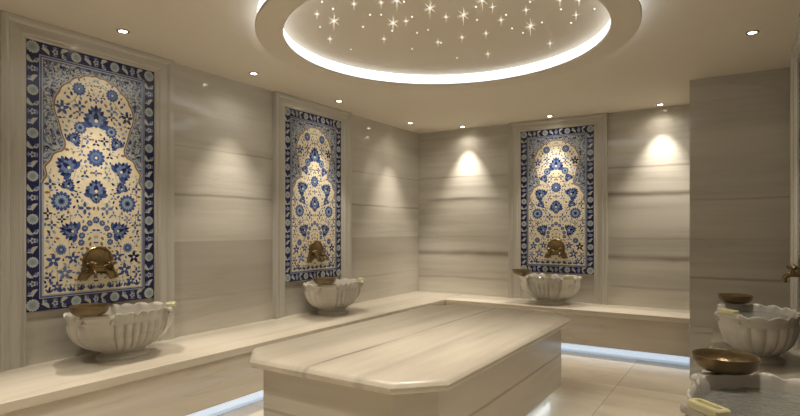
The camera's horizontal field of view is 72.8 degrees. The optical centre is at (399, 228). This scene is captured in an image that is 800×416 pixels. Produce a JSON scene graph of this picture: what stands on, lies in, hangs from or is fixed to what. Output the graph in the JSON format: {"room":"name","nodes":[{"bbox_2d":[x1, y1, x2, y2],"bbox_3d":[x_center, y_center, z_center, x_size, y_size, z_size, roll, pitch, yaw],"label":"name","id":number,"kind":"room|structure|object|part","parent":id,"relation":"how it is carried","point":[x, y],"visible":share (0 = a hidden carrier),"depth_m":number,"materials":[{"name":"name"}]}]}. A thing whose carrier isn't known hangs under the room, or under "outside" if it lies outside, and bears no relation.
{"room":"spa","nodes":[
{"label":"spa","id":0,"kind":"room"},
{"bbox_2d":[26,63,418,364],"bbox_3d":[-2.024,0.010,4.433,0.150,2.780,8.300,0,0,33],"label":"wall","id":1,"kind":"structure","parent":0,"point":[223,127],"depth_m":5.09,"materials":[{"name":"stone"}]},
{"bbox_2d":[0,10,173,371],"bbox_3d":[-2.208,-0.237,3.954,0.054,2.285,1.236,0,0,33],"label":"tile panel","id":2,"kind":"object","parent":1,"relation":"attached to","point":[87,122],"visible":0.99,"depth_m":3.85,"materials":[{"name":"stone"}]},
{"bbox_2d":[77,246,118,280],"bbox_3d":[-2.161,0.252,3.939,0.122,0.247,0.300,0,0,33],"label":"faucet","id":3,"kind":"object","parent":2,"relation":"attached to","point":[98,259],"visible":1,"depth_m":3.95,"materials":[{"name":"gold metal"}]},
{"bbox_3d":[-2.197,0.310,3.873,0.113,0.085,0.048,0,0,33],"label":"spout","id":4,"kind":"part","parent":3,"relation":"part of","materials":[{"name":"gold metal"}]},
{"bbox_3d":[-2.202,0.252,3.876,0.055,0.036,0.055,0,0,-12],"label":"knob","id":5,"kind":"part","parent":3,"relation":"part of","materials":[{"name":"gold metal"}]},
{"bbox_3d":[-2.121,0.252,4.003,0.055,0.036,0.055,0,0,-12],"label":"knob","id":6,"kind":"part","parent":3,"relation":"part of","materials":[{"name":"gold metal"}]},
{"bbox_3d":[-2.116,0.310,4.000,0.113,0.085,0.048,0,0,33],"label":"spout","id":7,"kind":"part","parent":3,"relation":"part of","materials":[{"name":"gold metal"}]},
{"bbox_2d":[273,91,351,318],"bbox_3d":[-0.927,-0.237,5.963,0.054,2.285,1.236,0,0,33],"label":"tile panel","id":8,"kind":"object","parent":1,"relation":"attached to","point":[312,141],"visible":1,"depth_m":5.89,"materials":[{"name":"stone"}]},
{"bbox_2d":[307,240,328,262],"bbox_3d":[-0.879,0.252,5.950,0.122,0.247,0.300,0,0,33],"label":"faucet","id":9,"kind":"object","parent":8,"relation":"attached to","point":[316,250],"visible":1,"depth_m":5.95,"materials":[{"name":"gold metal"}]},
{"bbox_2d":[0,0,799,133],"bbox_3d":[-0.123,-1.440,3.221,4.660,0.120,8.600,0,0,33],"label":"ceiling","id":10,"kind":"structure","parent":0,"point":[675,43],"depth_m":4.07,"materials":[{"name":"paint"}]},
{"bbox_2d":[116,28,129,33],"bbox_3d":[-1.931,-1.375,3.780,0.084,0.010,0.084,0,0,33],"label":"recessed light","id":11,"kind":"object","parent":10,"relation":"in","point":[120,30],"visible":1,"depth_m":3.77,"materials":[{"name":"beige"}]},
{"bbox_2d":[255,0,641,90],"bbox_3d":[0.300,-1.330,3.772,2.530,0.100,2.530,0,0,33],"label":"ring light","id":12,"kind":"object","parent":10,"relation":"attached to","point":[625,20],"visible":1,"depth_m":4.22,"materials":[{"name":"paint"}]},
{"bbox_2d":[457,7,469,24],"bbox_3d":[0.395,-1.323,3.376,0.069,0.115,0.069,0,0,-17],"label":"light","id":13,"kind":"object","parent":10,"relation":"attached to","point":[463,14],"visible":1,"depth_m":3.38,"materials":[{"name":"white"}]},
{"bbox_2d":[526,18,534,35],"bbox_3d":[0.857,-1.323,3.560,0.069,0.115,0.069,0,0,-17],"label":"light","id":14,"kind":"object","parent":10,"relation":"attached to","point":[530,25],"visible":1,"depth_m":3.56,"materials":[{"name":"white"}]},
{"bbox_2d":[745,30,759,34],"bbox_3d":[2.474,-1.375,3.807,0.084,0.010,0.084,0,0,33],"label":"recessed light","id":15,"kind":"object","parent":10,"relation":"in","point":[752,32],"visible":1,"depth_m":3.79,"materials":[{"name":"beige"}]},
{"bbox_2d":[218,350,691,415],"bbox_3d":[-0.123,1.460,3.221,4.660,0.120,8.600,0,0,33],"label":"floor","id":16,"kind":"structure","parent":0,"point":[591,384],"depth_m":4.69,"materials":[{"name":"tile"}]},
{"bbox_2d":[0,291,465,415],"bbox_3d":[-1.635,1.153,4.185,0.770,0.495,8.296,0,0,33],"label":"bench","id":17,"kind":"object","parent":16,"relation":"on","point":[207,373],"visible":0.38,"depth_m":3.77,"materials":[{"name":"white stone"}]},
{"bbox_2d":[63,302,175,361],"bbox_3d":[-1.970,0.735,3.859,0.499,0.340,0.758,0,0,33],"label":"basin","id":18,"kind":"object","parent":17,"relation":"on","point":[123,332],"visible":0.94,"depth_m":3.70,"materials":[{"name":"white stone"}]},
{"bbox_2d":[69,303,109,316],"bbox_3d":[-2.021,0.532,3.531,0.237,0.066,0.237,0,0,33],"label":"copper bowl","id":19,"kind":"object","parent":18,"relation":"on","point":[87,309],"visible":1,"depth_m":3.47,"materials":[{"name":"brown metal"}]},
{"bbox_2d":[166,301,175,306],"bbox_3d":[-1.687,0.556,3.999,0.054,0.024,0.128,0,0,-14],"label":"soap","id":20,"kind":"object","parent":18,"relation":"on","point":[170,303],"visible":1,"depth_m":3.94,"materials":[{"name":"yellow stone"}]},
{"bbox_2d":[187,390,262,415],"bbox_3d":[-1.384,1.347,4.025,0.014,0.102,8.296,0,0,33],"label":"light","id":21,"kind":"object","parent":17,"relation":"attached to","point":[217,410],"depth_m":4.16,"materials":[{"name":"white"}]},
{"bbox_2d":[303,278,363,314],"bbox_3d":[-0.715,0.735,5.828,0.499,0.340,0.758,0,0,33],"label":"basin","id":22,"kind":"object","parent":17,"relation":"on","point":[332,299],"visible":0.92,"depth_m":5.62,"materials":[{"name":"white stone"}]},
{"bbox_2d":[313,277,335,284],"bbox_3d":[-0.766,0.532,5.500,0.237,0.066,0.237,0,0,33],"label":"copper bowl","id":23,"kind":"object","parent":22,"relation":"on","point":[317,280],"visible":1,"depth_m":5.42,"materials":[{"name":"brown metal"}]},
{"bbox_2d":[249,305,571,415],"bbox_3d":[0.249,1.065,3.897,1.360,0.670,2.600,0,0,33],"label":"slab","id":24,"kind":"object","parent":16,"relation":"on","point":[432,360],"visible":1,"depth_m":3.17,"materials":[{"name":"white stone"}]},
{"bbox_2d":[445,294,689,365],"bbox_3d":[1.930,1.153,6.453,2.801,0.495,0.638,0,0,33],"label":"bench","id":25,"kind":"object","parent":16,"relation":"on","point":[662,335],"visible":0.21,"depth_m":5.88,"materials":[{"name":"white stone"}]},
{"bbox_2d":[519,273,581,304],"bbox_3d":[1.815,0.735,6.577,0.758,0.340,0.499,0,0,33],"label":"basin","id":26,"kind":"object","parent":25,"relation":"on","point":[549,289],"visible":0.98,"depth_m":6.41,"materials":[{"name":"white stone"}]},
{"bbox_2d":[512,269,531,274],"bbox_3d":[1.487,0.532,6.627,0.237,0.066,0.237,0,0,33],"label":"copper bowl","id":27,"kind":"object","parent":26,"relation":"on","point":[515,271],"visible":1,"depth_m":6.54,"materials":[{"name":"brown metal"}]},
{"bbox_2d":[563,275,573,277],"bbox_3d":[1.954,0.556,6.293,0.128,0.024,0.054,0,0,-14],"label":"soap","id":28,"kind":"object","parent":26,"relation":"on","point":[564,276],"visible":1,"depth_m":6.28,"materials":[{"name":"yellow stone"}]},
{"bbox_3d":[1.930,0.932,6.453,2.801,0.055,0.638,0,0,33],"label":"seat","id":29,"kind":"part","parent":25,"relation":"part of","materials":[{"name":"stone"}]},
{"bbox_2d":[561,343,689,365],"bbox_3d":[1.807,1.347,6.260,2.801,0.102,0.010,0,0,33],"label":"light","id":30,"kind":"object","parent":25,"relation":"attached to","point":[664,358],"depth_m":5.84,"materials":[{"name":"white"}]},
{"bbox_2d":[701,328,799,378],"bbox_3d":[1.174,1.153,1.742,0.579,0.495,7.195,0,0,33],"label":"bench","id":31,"kind":"object","parent":16,"relation":"on","point":[790,368],"visible":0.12,"depth_m":3.61,"materials":[{"name":"white stone"}]},
{"bbox_2d":[679,372,799,415],"bbox_3d":[1.238,0.735,1.820,0.499,0.340,0.758,0,0,33],"label":"basin","id":32,"kind":"object","parent":31,"relation":"on","point":[702,384],"visible":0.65,"depth_m":2.10,"materials":[{"name":"white stone"}]},
{"bbox_2d":[687,398,730,415],"bbox_3d":[0.955,0.556,1.680,0.054,0.024,0.128,0,0,-14],"label":"soap bar","id":33,"kind":"object","parent":32,"relation":"on","point":[706,407],"visible":1,"depth_m":1.67,"materials":[{"name":"yellow wax"}]},
{"bbox_2d":[691,348,760,374],"bbox_3d":[1.289,0.532,2.147,0.237,0.066,0.237,0,0,33],"label":"copper bowl","id":34,"kind":"object","parent":32,"relation":"on","point":[720,361],"visible":1,"depth_m":2.12,"materials":[{"name":"brown metal"}]},
{"bbox_3d":[1.242,0.735,1.817,0.491,0.340,0.758,0,0,33],"label":"bowl","id":35,"kind":"part","parent":32,"relation":"part of","materials":[{"name":"stone"}]},
{"bbox_2d":[702,387,799,415],"bbox_3d":[1.242,0.628,1.817,0.415,0.018,0.649,0,0,33],"label":"water","id":36,"kind":"object","parent":32,"relation":"in","point":[741,401],"visible":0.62,"depth_m":1.94,"materials":[{"name":"white liquid"}]},
{"bbox_2d":[714,303,799,364],"bbox_3d":[2.491,0.735,3.784,0.499,0.340,0.758,0,0,33],"label":"basin","id":37,"kind":"object","parent":31,"relation":"on","point":[764,338],"visible":0.88,"depth_m":3.55,"materials":[{"name":"white stone"}]},
{"bbox_2d":[718,308,738,314],"bbox_3d":[2.207,0.556,3.644,0.054,0.024,0.128,0,0,-14],"label":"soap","id":38,"kind":"object","parent":37,"relation":"on","point":[722,310],"visible":1,"depth_m":3.62,"materials":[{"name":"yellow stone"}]},
{"bbox_2d":[717,293,753,303],"bbox_3d":[2.541,0.532,4.112,0.237,0.066,0.237,0,0,33],"label":"copper bowl","id":39,"kind":"object","parent":37,"relation":"on","point":[732,298],"visible":1,"depth_m":4.04,"materials":[{"name":"brown metal"}]},
{"bbox_2d":[739,311,788,319],"bbox_3d":[2.494,0.628,3.782,0.415,0.018,0.649,0,0,33],"label":"water","id":40,"kind":"object","parent":37,"relation":"in","point":[748,314],"visible":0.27,"depth_m":3.86,"materials":[{"name":"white liquid"}]},
{"bbox_2d":[419,104,689,309],"bbox_3d":[2.148,0.010,6.784,4.660,2.780,0.150,0,0,33],"label":"wall","id":41,"kind":"structure","parent":0,"point":[463,173],"depth_m":6.46,"materials":[{"name":"stone"}]},
{"bbox_2d":[508,112,607,304],"bbox_3d":[1.950,-0.237,6.788,1.236,2.285,0.054,0,0,33],"label":"tile panel","id":42,"kind":"object","parent":41,"relation":"attached to","point":[558,167],"visible":0.98,"depth_m":6.77,"materials":[{"name":"stone"}]},
{"bbox_2d":[544,239,567,258],"bbox_3d":[1.924,0.252,6.748,0.300,0.247,0.122,0,0,33],"label":"faucet","id":43,"kind":"object","parent":42,"relation":"attached to","point":[555,246],"visible":1,"depth_m":6.77,"materials":[{"name":"gold metal"}]},
{"bbox_2d":[690,67,789,376],"bbox_3d":[3.322,0.010,5.300,0.785,2.780,1.090,0,0,33],"label":"wall pier","id":44,"kind":"object","parent":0,"point":[740,123],"visible":0.64,"depth_m":4.84,"materials":[{"name":"stone"}]},
{"bbox_2d":[688,324,718,332],"bbox_3d":[3.314,0.930,5.298,0.797,0.050,1.102,0,0,33],"label":"trim","id":45,"kind":"structure","parent":44,"relation":"attached to","point":[690,328],"depth_m":4.99,"materials":[{"name":"stone"}]},
{"bbox_3d":[1.779,0.010,2.009,0.150,2.780,8.300,0,0,33],"label":"wall","id":46,"kind":"structure","parent":0,"visible":0},
{"bbox_2d":[790,13,799,349],"bbox_3d":[2.703,-0.237,3.649,0.054,2.285,1.236,0,0,33],"label":"tile panel","id":47,"kind":"object","parent":46,"relation":"attached to","point":[795,47],"visible":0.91,"depth_m":4.06,"materials":[{"name":"stone"}]},
{"bbox_2d":[781,256,799,282],"bbox_3d":[2.662,0.262,3.675,0.122,0.247,0.300,0,0,33],"label":"faucet","id":48,"kind":"object","parent":47,"relation":"attached to","point":[792,267],"visible":1,"depth_m":3.62,"materials":[{"name":"gold metal"}]},
{"bbox_3d":[2.698,0.320,3.741,0.113,0.085,0.048,0,0,33],"label":"spout","id":49,"kind":"part","parent":48,"relation":"part of","materials":[{"name":"gold metal"}]},
{"bbox_3d":[2.618,0.320,3.615,0.113,0.085,0.048,0,0,33],"label":"spout","id":50,"kind":"part","parent":48,"relation":"part of","materials":[{"name":"gold metal"}]},
{"bbox_3d":[2.622,0.262,3.611,0.055,0.036,0.055,0,0,-12],"label":"knob","id":51,"kind":"part","parent":48,"relation":"part of","materials":[{"name":"gold metal"}]}
]}

